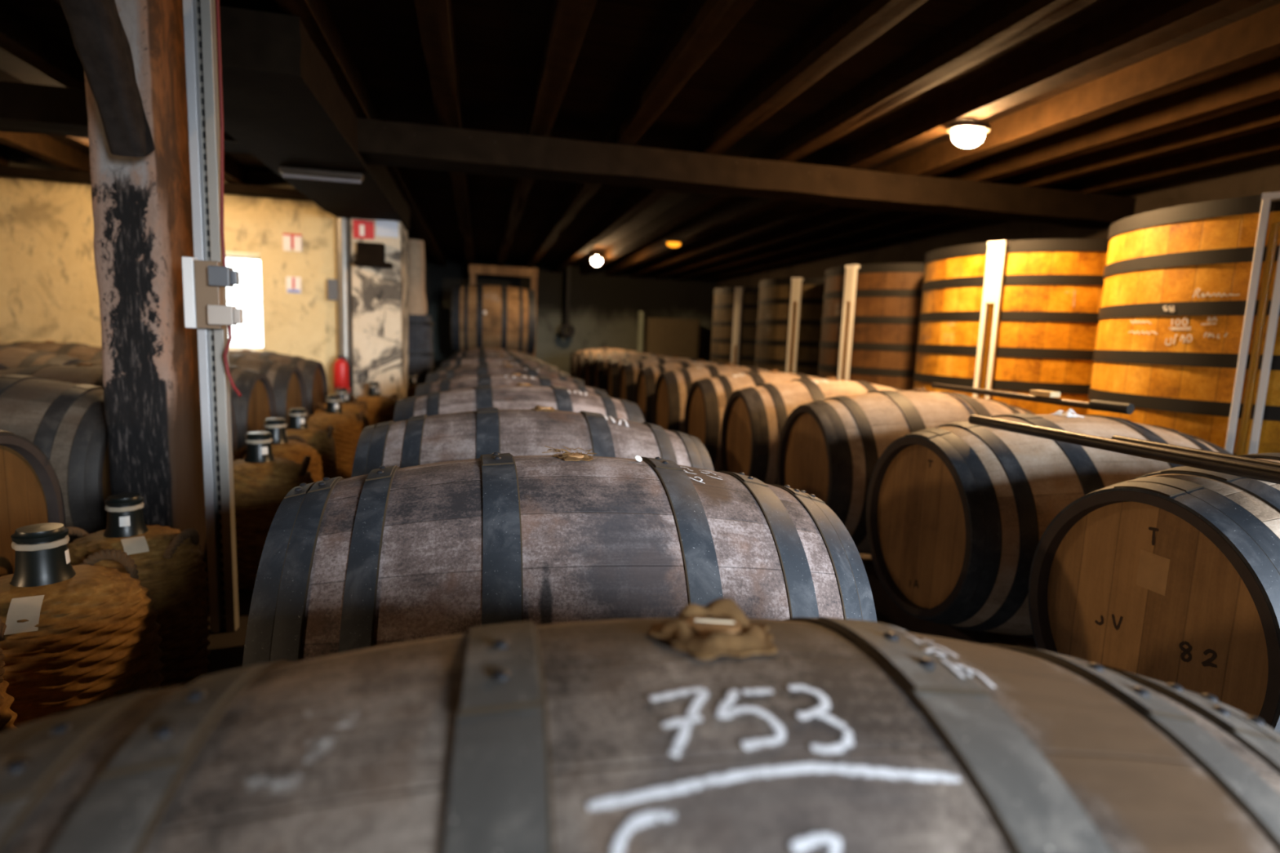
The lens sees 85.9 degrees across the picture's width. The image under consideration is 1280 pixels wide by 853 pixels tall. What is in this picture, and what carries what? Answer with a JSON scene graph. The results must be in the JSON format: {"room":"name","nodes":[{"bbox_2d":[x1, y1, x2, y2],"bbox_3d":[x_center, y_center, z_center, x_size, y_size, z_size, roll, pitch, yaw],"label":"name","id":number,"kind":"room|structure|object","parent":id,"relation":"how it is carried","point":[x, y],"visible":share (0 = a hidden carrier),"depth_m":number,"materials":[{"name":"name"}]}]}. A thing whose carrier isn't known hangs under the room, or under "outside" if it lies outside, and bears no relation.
{"room":"barrel cellar","nodes":[
{"label":"barrel cellar","id":0,"kind":"room"},
{"bbox_2d":[0,150,353,395],"bbox_3d":[-3.801,-0.920,5.280,3.250,2.070,0.400,0,8,-13],"label":"wall","id":1,"kind":"structure","parent":0,"point":[49,288],"depth_m":5.02,"materials":[{"name":"paint"}]},
{"bbox_2d":[0,164,90,183],"bbox_3d":[-3.993,-1.720,4.611,0.740,0.064,0.473,0,8,-13],"label":"wall plate","id":2,"kind":"object","parent":1,"relation":"attached to","point":[49,175],"depth_m":4.74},
{"bbox_2d":[225,253,262,351],"bbox_3d":[-3.169,-0.985,5.498,0.420,0.750,0.055,0,8,-13],"label":"window","id":3,"kind":"structure","parent":1,"relation":"in","point":[246,295],"depth_m":5.52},
{"bbox_2d":[223,182,311,200],"bbox_3d":[-2.709,-1.709,4.907,0.583,0.064,0.476,0,8,-13],"label":"wall plate","id":4,"kind":"object","parent":1,"relation":"attached to","point":[228,188],"depth_m":5.05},
{"bbox_2d":[282,233,302,251],"bbox_3d":[-2.659,-1.409,5.263,0.130,0.130,0.012,0,8,-13],"label":"wall sign","id":5,"kind":"object","parent":1,"relation":"attached to","point":[294,241],"visible":1,"depth_m":5.26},
{"bbox_2d":[285,275,301,293],"bbox_3d":[-2.671,-1.092,5.304,0.105,0.125,0.012,0,8,-13],"label":"wall sign","id":6,"kind":"object","parent":1,"relation":"attached to","point":[293,283],"visible":1,"depth_m":5.30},
{"bbox_2d":[327,217,352,402],"bbox_3d":[-2.333,-0.803,5.357,0.167,1.930,0.104,0,8,-13],"label":"drain pipe","id":7,"kind":"object","parent":1,"relation":"attached to","point":[339,289],"visible":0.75,"depth_m":5.29,"materials":[{"name":"metal"}]},
{"bbox_2d":[333,355,351,393],"bbox_3d":[-2.270,-0.400,5.242,0.119,0.285,0.116,-2,9,-31],"label":"fire extinguisher","id":8,"kind":"object","parent":7,"relation":"attached to","point":[341,367],"visible":0.8,"depth_m":5.20,"materials":[{"name":"red paint"}]},
{"bbox_2d":[351,217,408,401],"bbox_3d":[-2.108,-0.748,5.619,0.355,1.770,0.550,0,8,-13],"label":"pier","id":9,"kind":"object","parent":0,"point":[380,295],"visible":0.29,"depth_m":5.35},
{"bbox_2d":[215,5,409,231],"bbox_3d":[-1.755,-1.481,3.921,0.511,0.188,3.590,0,8,-13],"label":"duct","id":10,"kind":"structure","parent":9,"relation":"on","point":[283,103],"depth_m":2.73,"materials":[{"name":"metal"}]},
{"bbox_2d":[279,166,363,183],"bbox_3d":[-1.670,-1.319,3.616,0.400,0.049,0.050,0,8,-13],"label":"batten","id":11,"kind":"object","parent":10,"relation":"attached to","point":[289,172],"visible":1,"depth_m":3.60,"materials":[{"name":"metal"}]},
{"bbox_2d":[352,219,373,239],"bbox_3d":[-2.099,-1.497,5.224,0.150,0.138,0.012,0,8,-13],"label":"wall sign","id":12,"kind":"object","parent":9,"relation":"attached to","point":[362,228],"visible":1,"depth_m":5.22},
{"bbox_2d":[354,241,392,268],"bbox_3d":[-2.015,-1.298,5.207,0.260,0.175,0.140,0,8,-13],"label":"wall bracket","id":13,"kind":"object","parent":9,"relation":"attached to","point":[372,255],"visible":1,"depth_m":5.16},
{"bbox_2d":[376,219,398,237],"bbox_3d":[-1.934,-1.517,5.263,0.160,0.130,0.006,0,8,-13],"label":"wall sign","id":14,"kind":"object","parent":9,"relation":"attached to","point":[389,228],"visible":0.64,"depth_m":5.26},
{"bbox_2d":[424,257,717,374],"bbox_3d":[-1.168,-1.645,11.642,5.050,2.070,0.200,0,8,-13],"label":"wall","id":15,"kind":"structure","parent":0,"point":[604,310],"depth_m":11.56,"materials":[{"name":"grey paint"}]},
{"bbox_2d":[199,552,1036,678],"bbox_3d":[-1.099,0.389,4.431,8.550,0.100,14.900,0,8,-13],"label":"floor","id":16,"kind":"structure","parent":0,"point":[226,649],"depth_m":2.09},
{"bbox_2d":[0,644,17,734],"bbox_3d":[-1.127,0.521,0.995,0.362,0.522,0.360,-1,8,-25],"label":"wicker demijohn","id":17,"kind":"object","parent":16,"relation":"on","point":[7,717],"visible":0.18,"depth_m":1.08,"materials":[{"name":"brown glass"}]},
{"bbox_2d":[0,522,164,727],"bbox_3d":[-1.180,0.461,1.376,0.371,0.538,0.373,9,10,44],"label":"wicker demijohn","id":18,"kind":"object","parent":16,"relation":"on","point":[73,637],"visible":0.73,"depth_m":1.30,"materials":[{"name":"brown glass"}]},
{"bbox_2d":[66,493,210,688],"bbox_3d":[-1.310,0.422,1.770,0.349,0.503,0.347,7,9,34],"label":"wicker demijohn","id":19,"kind":"object","parent":16,"relation":"on","point":[169,562],"visible":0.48,"depth_m":1.72,"materials":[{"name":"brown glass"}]},
{"bbox_2d":[84,0,208,600],"bbox_3d":[-1.500,-0.355,2.116,0.193,1.940,0.282,0,8,-13],"label":"timber post","id":20,"kind":"object","parent":16,"relation":"on","point":[142,206],"visible":0.73,"depth_m":2.01,"materials":[{"name":"wood"}]},
{"bbox_2d":[59,0,155,157],"bbox_3d":[-1.352,-0.997,1.710,0.101,0.573,0.386,1,8,-11],"label":"brace","id":21,"kind":"object","parent":20,"relation":"attached to","point":[101,44],"visible":1,"depth_m":1.74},
{"bbox_2d":[182,0,243,633],"bbox_3d":[-1.215,-0.386,1.972,0.148,2.060,0.103,0,8,-13],"label":"metal post","id":22,"kind":"object","parent":16,"relation":"on","point":[206,276],"visible":1,"depth_m":1.96,"materials":[{"name":"metal"}]},
{"bbox_2d":[207,265,239,287],"bbox_3d":[-1.175,-0.423,1.944,0.072,0.055,0.040,0,8,-13],"label":"switch","id":23,"kind":"object","parent":22,"relation":"attached to","point":[218,276],"depth_m":1.93,"materials":[{"name":"grey plastic"}]},
{"bbox_2d":[207,304,243,325],"bbox_3d":[-1.178,-0.316,1.958,0.083,0.055,0.040,0,8,-13],"label":"socket","id":24,"kind":"object","parent":22,"relation":"attached to","point":[217,314],"depth_m":1.94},
{"bbox_2d":[232,431,314,591],"bbox_3d":[-1.414,0.292,2.569,0.380,0.548,0.378,4,8,15],"label":"wicker demijohn","id":25,"kind":"object","parent":16,"relation":"on","point":[261,480],"visible":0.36,"depth_m":2.42,"materials":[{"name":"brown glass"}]},
{"bbox_2d":[232,417,323,482],"bbox_3d":[-1.581,0.233,2.994,0.375,0.543,0.376,8,9,38],"label":"wicker demijohn","id":26,"kind":"object","parent":16,"relation":"on","point":[282,447],"visible":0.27,"depth_m":2.94,"materials":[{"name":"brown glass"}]},
{"bbox_2d":[260,408,337,479],"bbox_3d":[-1.739,0.168,3.507,0.366,0.527,0.364,3,7,9],"label":"wicker demijohn","id":27,"kind":"object","parent":16,"relation":"on","point":[322,441],"visible":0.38,"depth_m":3.45,"materials":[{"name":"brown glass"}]},
{"bbox_2d":[306,395,365,478],"bbox_3d":[-1.830,0.080,4.122,0.373,0.538,0.371,5,8,20],"label":"wicker demijohn","id":28,"kind":"object","parent":16,"relation":"on","point":[348,427],"visible":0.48,"depth_m":4.01,"materials":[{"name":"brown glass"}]},
{"bbox_2d":[314,387,369,426],"bbox_3d":[-2.047,-0.002,4.728,0.366,0.527,0.364,1,7,-8],"label":"wicker demijohn","id":29,"kind":"object","parent":16,"relation":"on","point":[346,406],"visible":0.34,"depth_m":4.67,"materials":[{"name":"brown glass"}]},
{"bbox_2d":[349,382,397,426],"bbox_3d":[-2.018,-0.071,5.222,0.373,0.538,0.371,3,7,3],"label":"wicker demijohn","id":30,"kind":"object","parent":16,"relation":"on","point":[380,408],"visible":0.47,"depth_m":5.11,"materials":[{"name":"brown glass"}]},
{"bbox_2d":[408,373,417,397],"bbox_3d":[-2.143,-0.236,6.496,0.366,0.527,0.364,6,8,26],"label":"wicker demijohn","id":31,"kind":"object","parent":16,"relation":"on","point":[412,380],"visible":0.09,"depth_m":6.42,"materials":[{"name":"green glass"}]},
{"bbox_2d":[408,314,434,384],"bbox_3d":[-2.251,-0.569,6.879,0.368,1.080,0.368,0,8,-13],"label":"upright cask","id":32,"kind":"object","parent":16,"relation":"on","point":[420,352],"visible":0.36,"depth_m":6.71,"materials":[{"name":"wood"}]},
{"bbox_2d":[407,239,426,315],"bbox_3d":[-2.223,-1.462,6.763,0.250,0.718,0.252,0,8,-13],"label":"sack","id":33,"kind":"object","parent":32,"relation":"on","point":[417,304],"visible":0.77,"depth_m":6.68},
{"bbox_2d":[469,264,537,356],"bbox_3d":[-2.106,-1.471,10.568,1.020,1.930,0.100,0,8,-13],"label":"door frame","id":34,"kind":"structure","parent":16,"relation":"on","point":[474,269],"depth_m":10.42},
{"bbox_2d":[637,311,644,352],"bbox_3d":[-0.006,-1.184,11.198,0.070,1.360,0.080,0,8,-13],"label":"stake","id":35,"kind":"object","parent":16,"relation":"on","point":[640,331],"visible":0.44,"depth_m":11.12,"materials":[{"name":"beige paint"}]},
{"bbox_2d":[642,317,699,359],"bbox_3d":[0.470,-1.164,11.534,0.860,1.270,0.670,0,8,-13],"label":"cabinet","id":36,"kind":"object","parent":16,"relation":"on","point":[678,337],"visible":0.45,"depth_m":11.18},
{"bbox_2d":[710,287,759,367],"bbox_3d":[1.400,-0.747,7.700,1.228,1.503,1.228,0,8,-13],"label":"wooden vat","id":37,"kind":"object","parent":16,"relation":"on","point":[735,309],"visible":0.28,"depth_m":7.18,"materials":[{"name":"wood"}]},
{"bbox_2d":[754,277,825,377],"bbox_3d":[1.690,-0.573,6.444,1.228,1.503,1.228,0,8,-13],"label":"wooden vat","id":38,"kind":"object","parent":16,"relation":"on","point":[790,315],"visible":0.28,"depth_m":5.93,"materials":[{"name":"wood"}]},
{"bbox_2d":[817,262,924,391],"bbox_3d":[1.967,-0.402,5.207,1.247,1.503,1.228,0,8,-13],"label":"wooden vat","id":39,"kind":"object","parent":16,"relation":"on","point":[870,323],"visible":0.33,"depth_m":4.71,"materials":[{"name":"wood"}]},
{"bbox_2d":[861,558,1007,645],"bbox_3d":[0.203,0.196,5.482,0.080,0.113,9.200,0,8,-13],"label":"rail","id":40,"kind":"object","parent":16,"relation":"on","point":[883,604],"visible":0.02,"depth_m":2.29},
{"bbox_2d":[569,347,612,377],"bbox_3d":[-0.477,-0.763,9.585,0.950,0.678,0.660,1,8,-11],"label":"wine barrel","id":41,"kind":"object","parent":40,"relation":"on","point":[574,354],"visible":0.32,"depth_m":9.41,"materials":[{"name":"brown wood"}]},
{"bbox_2d":[592,351,661,391],"bbox_3d":[-0.019,-0.483,7.542,0.950,0.678,0.660,1,8,-10],"label":"wine barrel","id":42,"kind":"object","parent":40,"relation":"on","point":[600,364],"visible":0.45,"depth_m":7.34,"materials":[{"name":"brown wood"}]},
{"bbox_2d":[617,355,711,402],"bbox_3d":[0.303,-0.295,6.170,0.950,0.678,0.660,1,8,-10],"label":"wine barrel","id":43,"kind":"object","parent":40,"relation":"on","point":[628,371],"visible":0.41,"depth_m":5.98,"materials":[{"name":"brown wood"}]},
{"bbox_2d":[652,363,769,433],"bbox_3d":[0.606,-0.106,4.819,0.950,0.678,0.660,1,8,-11],"label":"wine barrel","id":44,"kind":"object","parent":40,"relation":"on","point":[672,388],"visible":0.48,"depth_m":4.61,"materials":[{"name":"brown wood"}]},
{"bbox_2d":[683,368,825,471],"bbox_3d":[0.786,-0.005,4.128,0.950,0.678,0.660,1,8,-10],"label":"wine barrel","id":45,"kind":"object","parent":40,"relation":"on","point":[707,398],"visible":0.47,"depth_m":3.92,"materials":[{"name":"brown wood"}]},
{"bbox_2d":[720,376,902,484],"bbox_3d":[0.934,0.087,3.442,0.950,0.678,0.660,1,8,-10],"label":"wine barrel","id":46,"kind":"object","parent":40,"relation":"on","point":[754,419],"visible":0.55,"depth_m":3.23,"materials":[{"name":"brown wood"}]},
{"bbox_2d":[776,386,1035,555],"bbox_3d":[1.094,0.179,2.757,0.950,0.678,0.660,1,8,-10],"label":"wine barrel","id":47,"kind":"object","parent":40,"relation":"on","point":[830,449],"visible":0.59,"depth_m":2.53,"materials":[{"name":"brown wood"}]},
{"bbox_2d":[866,408,1232,638],"bbox_3d":[1.256,0.284,2.087,0.950,0.679,0.660,1,8,-11],"label":"wine barrel","id":48,"kind":"object","parent":40,"relation":"on","point":[958,513],"visible":0.66,"depth_m":1.85,"materials":[{"name":"brown wood"}]},
{"bbox_2d":[930,382,1134,414],"bbox_3d":[1.315,-0.106,2.404,0.032,0.033,0.805,0,8,-19],"label":"rod","id":49,"kind":"object","parent":48,"relation":"on","point":[1097,405],"visible":0.98,"depth_m":2.26,"materials":[{"name":"black paint"}]},
{"bbox_2d":[1029,389,1060,397],"bbox_3d":[1.345,-0.110,2.286,0.040,0.018,0.090,0,8,-13],"label":"wood block","id":50,"kind":"object","parent":49,"relation":"on","point":[1036,393],"visible":1,"depth_m":2.26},
{"bbox_2d":[1028,453,1279,733],"bbox_3d":[1.398,0.378,1.398,0.950,0.674,0.660,1,8,-11],"label":"wine barrel","id":51,"kind":"object","parent":40,"relation":"on","point":[1170,575],"visible":0.71,"depth_m":1.26,"materials":[{"name":"brown wood"}]},
{"bbox_2d":[968,414,1279,484],"bbox_3d":[1.045,0.059,1.345,0.027,0.027,1.172,1,8,-12],"label":"rod","id":52,"kind":"object","parent":51,"relation":"on","point":[1240,468],"visible":1,"depth_m":1.40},
{"bbox_2d":[1111,435,1279,467],"bbox_3d":[1.146,0.079,1.184,0.019,0.026,0.814,1,7,-8],"label":"rod","id":53,"kind":"object","parent":51,"relation":"on","point":[1257,461],"visible":0.49,"depth_m":1.37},
{"bbox_2d":[913,238,1108,415],"bbox_3d":[2.252,-0.236,4.016,1.228,1.503,1.228,0,8,-13],"label":"wooden vat","id":54,"kind":"object","parent":16,"relation":"on","point":[1015,316],"visible":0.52,"depth_m":3.48,"materials":[{"name":"wood"}]},
{"bbox_2d":[1087,191,1279,455],"bbox_3d":[2.537,-0.065,2.784,1.228,1.503,1.228,0,8,-13],"label":"wooden vat","id":55,"kind":"object","parent":16,"relation":"on","point":[1188,332],"visible":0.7,"depth_m":2.48,"materials":[{"name":"wood"}]},
{"bbox_3d":[-2.128,-0.724,9.973,0.800,0.602,0.900,0,8,-13],"label":"stand","id":56,"kind":"object","parent":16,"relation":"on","visible":0},
{"bbox_2d":[451,284,536,354],"bbox_3d":[-2.097,-1.516,9.869,1.140,1.007,1.010,0,8,-13],"label":"great cask","id":57,"kind":"object","parent":56,"relation":"on","point":[483,316],"visible":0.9,"depth_m":9.46,"materials":[{"name":"brown wood"}]},
{"bbox_3d":[0.690,0.200,5.595,0.080,0.113,9.200,0,8,-13],"label":"rail","id":58,"kind":"object","parent":16,"relation":"on","visible":0},
{"bbox_2d":[576,347,643,381],"bbox_3d":[-0.328,-0.677,8.896,0.950,0.678,0.660,1,8,-10],"label":"wine barrel","id":59,"kind":"object","parent":58,"relation":"on","point":[581,357],"visible":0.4,"depth_m":8.71,"materials":[{"name":"brown wood"}]},
{"bbox_2d":[583,350,636,387],"bbox_3d":[-0.170,-0.573,8.215,0.950,0.678,0.660,1,8,-10],"label":"wine barrel","id":60,"kind":"object","parent":58,"relation":"on","point":[589,360],"visible":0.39,"depth_m":8.03,"materials":[{"name":"brown wood"}]},
{"bbox_2d":[604,354,671,399],"bbox_3d":[0.154,-0.384,6.859,0.950,0.678,0.660,1,8,-11],"label":"wine barrel","id":61,"kind":"object","parent":58,"relation":"on","point":[613,366],"visible":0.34,"depth_m":6.68,"materials":[{"name":"brown wood"}]},
{"bbox_2d":[634,360,724,424],"bbox_3d":[0.468,-0.193,5.480,0.950,0.678,0.660,1,8,-10],"label":"wine barrel","id":62,"kind":"object","parent":58,"relation":"on","point":[646,377],"visible":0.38,"depth_m":5.30,"materials":[{"name":"brown wood"}]},
{"bbox_3d":[-2.623,0.410,3.148,0.080,0.072,4.100,0,8,-13],"label":"rail","id":63,"kind":"object","parent":16,"relation":"on","visible":0},
{"bbox_2d":[0,429,65,577],"bbox_3d":[-2.002,0.269,1.553,0.950,0.671,0.660,0,8,-13],"label":"wine barrel","id":64,"kind":"object","parent":63,"relation":"on","point":[31,493],"visible":0.52,"depth_m":1.77,"materials":[{"name":"brown wood"}]},
{"bbox_2d":[0,374,111,543],"bbox_3d":[-2.158,0.155,2.226,0.950,0.671,0.660,0,8,-13],"label":"wine barrel","id":65,"kind":"object","parent":63,"relation":"on","point":[66,421],"visible":0.3,"depth_m":2.08,"materials":[{"name":"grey wood"}]},
{"bbox_2d":[0,362,236,455],"bbox_3d":[-2.304,0.069,2.885,0.950,0.671,0.660,0,8,-13],"label":"wine barrel","id":66,"kind":"object","parent":63,"relation":"on","point":[82,373],"visible":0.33,"depth_m":2.73,"materials":[{"name":"brown wood"}]},
{"bbox_2d":[71,360,276,450],"bbox_3d":[-2.462,-0.027,3.539,0.950,0.671,0.660,0,8,-13],"label":"wine barrel","id":67,"kind":"object","parent":63,"relation":"on","point":[256,403],"visible":0.19,"depth_m":3.52,"materials":[{"name":"brown wood"}]},
{"bbox_2d":[228,354,306,426],"bbox_3d":[-2.608,-0.118,4.197,0.950,0.671,0.660,0,8,-13],"label":"wine barrel","id":68,"kind":"object","parent":63,"relation":"on","point":[286,380],"visible":0.09,"depth_m":4.13,"materials":[{"name":"brown wood"}]},
{"bbox_2d":[228,348,328,415],"bbox_3d":[-2.766,-0.209,4.852,0.950,0.671,0.660,0,8,-13],"label":"wine barrel","id":69,"kind":"object","parent":63,"relation":"on","point":[313,372],"visible":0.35,"depth_m":4.79,"materials":[{"name":"brown wood"}]},
{"bbox_3d":[-3.847,0.301,3.471,0.080,0.112,2.900,0,8,-13],"label":"rail","id":70,"kind":"object","parent":16,"relation":"on","visible":0},
{"bbox_2d":[0,344,82,368],"bbox_3d":[-3.672,-0.130,3.815,0.950,0.671,0.660,0,8,-13],"label":"wine barrel","id":71,"kind":"object","parent":70,"relation":"on","point":[11,357],"visible":0.21,"depth_m":3.75,"materials":[{"name":"brown wood"}]},
{"bbox_2d":[2,340,102,361],"bbox_3d":[-3.829,-0.224,4.490,0.950,0.671,0.660,0,8,-13],"label":"wine barrel","id":72,"kind":"object","parent":70,"relation":"on","point":[83,352],"visible":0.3,"depth_m":4.36,"materials":[{"name":"brown wood"}]},
{"bbox_2d":[0,0,1279,270],"bbox_3d":[-1.015,-1.776,4.149,8.550,0.130,14.900,0,8,-13],"label":"ceiling","id":73,"kind":"structure","parent":0,"point":[500,44],"depth_m":2.99,"materials":[{"name":"wood"}]},
{"bbox_2d":[0,68,88,146],"bbox_3d":[-2.485,-1.273,0.849,0.111,0.130,8.550,0,8,-13],"label":"joist","id":74,"kind":"object","parent":73,"relation":"attached to","point":[4,76],"visible":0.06,"depth_m":3.29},
{"bbox_2d":[0,131,90,172],"bbox_3d":[-2.972,-1.277,0.736,0.111,0.130,8.550,0,8,-13],"label":"joist","id":75,"kind":"object","parent":73,"relation":"attached to","point":[42,146],"visible":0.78,"depth_m":4.40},
{"bbox_2d":[0,0,248,184],"bbox_3d":[-1.998,-1.268,0.963,0.112,0.131,8.550,0,8,-13],"label":"joist","id":76,"kind":"object","parent":73,"relation":"attached to","point":[21,36],"visible":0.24,"depth_m":2.75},
{"bbox_2d":[275,0,446,266],"bbox_3d":[-1.521,-1.645,3.999,0.112,0.130,14.300,0,8,-13],"label":"joist","id":77,"kind":"object","parent":73,"relation":"attached to","point":[315,15],"visible":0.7,"depth_m":2.86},
{"bbox_2d":[414,0,474,267],"bbox_3d":[-1.101,-1.641,4.096,0.111,0.131,14.300,0,8,-13],"label":"joist","id":78,"kind":"object","parent":73,"relation":"attached to","point":[435,17],"visible":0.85,"depth_m":2.75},
{"bbox_2d":[496,0,597,266],"bbox_3d":[-0.673,-1.637,4.196,0.110,0.131,14.300,0,8,-13],"label":"joist","id":79,"kind":"object","parent":73,"relation":"attached to","point":[569,20],"visible":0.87,"depth_m":2.73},
{"bbox_2d":[559,265,574,338],"bbox_3d":[-1.160,-2.042,11.070,0.249,1.244,0.104,0,8,-13],"label":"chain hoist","id":80,"kind":"object","parent":73,"relation":"hanging from","point":[566,325],"visible":0.98,"depth_m":11.07,"materials":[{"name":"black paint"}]},
{"bbox_2d":[590,255,603,265],"bbox_3d":[-0.552,-2.113,8.767,0.168,0.120,0.157,0,8,-13],"label":"ceiling lamp","id":81,"kind":"object","parent":73,"relation":"attached to","point":[596,260],"visible":1,"depth_m":8.72,"materials":[{"name":"glass"}]},
{"bbox_2d":[524,0,756,267],"bbox_3d":[-0.239,-1.634,4.297,0.111,0.130,14.300,0,8,-13],"label":"joist","id":82,"kind":"object","parent":73,"relation":"attached to","point":[704,24],"visible":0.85,"depth_m":2.73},
{"bbox_2d":[553,0,927,272],"bbox_3d":[0.222,-1.630,4.404,0.112,0.131,14.300,0,8,-13],"label":"joist","id":83,"kind":"object","parent":73,"relation":"attached to","point":[852,25],"visible":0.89,"depth_m":2.74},
{"bbox_2d":[579,0,1096,275],"bbox_3d":[0.648,-1.626,4.503,0.110,0.130,14.300,0,8,-13],"label":"joist","id":84,"kind":"object","parent":73,"relation":"attached to","point":[993,26],"visible":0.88,"depth_m":2.69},
{"bbox_2d":[604,0,1264,275],"bbox_3d":[1.061,-1.623,4.599,0.111,0.131,14.300,0,8,-13],"label":"joist","id":85,"kind":"object","parent":73,"relation":"attached to","point":[1135,27],"visible":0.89,"depth_m":2.66,"materials":[{"name":"wood"}]},
{"bbox_2d":[664,238,683,247],"bbox_3d":[0.342,-1.859,6.990,0.190,0.073,0.134,0,8,-13],"label":"ceiling lamp","id":86,"kind":"object","parent":85,"relation":"attached to","point":[670,242],"visible":1,"depth_m":6.94,"materials":[{"name":"glass"}]},
{"bbox_2d":[946,120,991,147],"bbox_3d":[1.468,-1.301,3.079,0.190,0.096,0.134,0,8,-13],"label":"ceiling lamp","id":87,"kind":"object","parent":85,"relation":"attached to","point":[966,134],"visible":1,"depth_m":3.04,"materials":[{"name":"glass"}]},
{"bbox_2d":[630,3,1279,277],"bbox_3d":[1.489,-1.619,4.699,0.112,0.131,14.300,0,8,-13],"label":"joist","id":88,"kind":"object","parent":73,"relation":"attached to","point":[1254,39],"visible":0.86,"depth_m":2.87,"materials":[{"name":"wood"}]},
{"bbox_2d":[653,56,1279,279],"bbox_3d":[1.889,-1.616,4.792,0.112,0.130,14.300,0,8,-13],"label":"joist","id":89,"kind":"object","parent":73,"relation":"attached to","point":[1258,84],"visible":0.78,"depth_m":3.31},
{"bbox_2d":[675,98,1279,279],"bbox_3d":[2.249,-1.612,4.876,0.113,0.132,14.300,0,8,-13],"label":"joist","id":90,"kind":"object","parent":73,"relation":"attached to","point":[1266,116],"visible":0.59,"depth_m":3.73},
{"bbox_2d":[698,126,1279,281],"bbox_3d":[2.668,-1.609,4.973,0.111,0.130,14.300,0,8,-13],"label":"joist","id":91,"kind":"object","parent":73,"relation":"attached to","point":[1264,144],"visible":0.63,"depth_m":4.09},
{"bbox_2d":[716,154,1279,288],"bbox_3d":[3.009,-0.651,5.237,0.200,2.070,14.900,0,8,-13],"label":"wall","id":92,"kind":"structure","parent":0,"point":[1260,176],"depth_m":5.21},
{"bbox_3d":[-4.464,-0.325,0.497,0.200,2.070,9.000,0,8,-13],"label":"wall","id":93,"kind":"structure","parent":0,"visible":0},
{"bbox_2d":[0,80,1136,228],"bbox_3d":[-0.875,-1.409,3.533,8.150,0.164,0.253,0,8,-13],"label":"beam","id":94,"kind":"structure","parent":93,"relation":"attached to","point":[24,108],"depth_m":3.67,"materials":[{"name":"wood"}]},
{"bbox_3d":[-0.706,0.266,4.841,0.080,0.070,9.450,0,8,-13],"label":"rail","id":95,"kind":"object","parent":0,"visible":0},
{"bbox_2d":[455,346,531,355],"bbox_3d":[-1.891,-0.686,8.873,0.962,0.681,0.660,1,7,-14],"label":"wine barrel","id":96,"kind":"object","parent":95,"relation":"on","point":[493,348],"visible":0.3,"depth_m":8.76,"materials":[{"name":"brown wood"}]},
{"bbox_2d":[453,349,535,358],"bbox_3d":[-1.716,-0.576,8.110,0.962,0.681,0.660,1,7,-13],"label":"wine barrel","id":97,"kind":"object","parent":95,"relation":"on","point":[479,350],"visible":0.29,"depth_m":8.00,"materials":[{"name":"brown wood"}]},
{"bbox_2d":[450,351,542,361],"bbox_3d":[-1.536,-0.472,7.348,0.974,0.692,0.661,2,7,-13],"label":"wine barrel","id":98,"kind":"object","parent":95,"relation":"on","point":[464,354],"visible":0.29,"depth_m":7.22,"materials":[{"name":"brown wood"}]},
{"bbox_2d":[440,355,557,370],"bbox_3d":[-1.191,-0.266,5.830,0.968,0.687,0.661,1,7,-13],"label":"wine barrel","id":99,"kind":"object","parent":95,"relation":"on","point":[449,363],"visible":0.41,"depth_m":5.68,"materials":[{"name":"brown wood"}]},
{"bbox_2d":[393,382,644,422],"bbox_3d":[-0.487,0.158,2.807,0.952,0.674,0.660,0,8,-15],"label":"wine barrel","id":100,"kind":"object","parent":95,"relation":"on","point":[520,396],"visible":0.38,"depth_m":2.64,"materials":[{"name":"brown wood"}]},
{"bbox_2d":[351,404,714,477],"bbox_3d":[-0.304,0.275,2.010,0.981,0.699,0.661,2,7,-14],"label":"wine barrel","id":101,"kind":"object","parent":95,"relation":"on","point":[424,439],"visible":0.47,"depth_m":1.82,"materials":[{"name":"grey wood"}]},
{"bbox_2d":[242,445,877,667],"bbox_3d":[-0.129,0.374,1.267,0.966,0.684,0.660,0,8,-15],"label":"wine barrel","id":102,"kind":"object","parent":95,"relation":"on","point":[389,555],"visible":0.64,"depth_m":1.02,"materials":[{"name":"grey wood"}]},
{"bbox_2d":[0,598,1279,852],"bbox_3d":[0.035,0.481,0.519,0.986,0.707,0.661,3,7,-11],"label":"wine barrel","id":103,"kind":"object","parent":95,"relation":"on","point":[709,728],"visible":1,"depth_m":0.40,"materials":[{"name":"brown wood"}]},
{"bbox_3d":[-1.193,0.261,4.728,0.080,0.070,9.450,0,8,-13],"label":"rail","id":104,"kind":"object","parent":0,"visible":0},
{"bbox_2d":[446,353,548,364],"bbox_3d":[-1.365,-0.362,6.595,0.962,0.682,0.660,1,7,-14],"label":"wine barrel","id":105,"kind":"object","parent":104,"relation":"on","point":[496,354],"visible":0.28,"depth_m":6.49,"materials":[{"name":"brown wood"}]},
{"bbox_2d":[436,360,569,377],"bbox_3d":[-1.009,-0.148,5.081,0.960,0.679,0.660,1,8,-14],"label":"wine barrel","id":106,"kind":"object","parent":104,"relation":"on","point":[504,362],"visible":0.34,"depth_m":4.97,"materials":[{"name":"brown wood"}]},
{"bbox_2d":[426,364,585,386],"bbox_3d":[-0.842,-0.051,4.315,0.974,0.692,0.661,2,7,-13],"label":"wine barrel","id":107,"kind":"object","parent":104,"relation":"on","point":[506,370],"visible":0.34,"depth_m":4.16,"materials":[{"name":"brown wood"}]},
{"bbox_2d":[414,373,607,396],"bbox_3d":[-0.657,0.060,3.555,0.964,0.684,0.660,1,7,-14],"label":"wine barrel","id":108,"kind":"object","parent":104,"relation":"on","point":[446,384],"visible":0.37,"depth_m":3.40,"materials":[{"name":"brown wood"}]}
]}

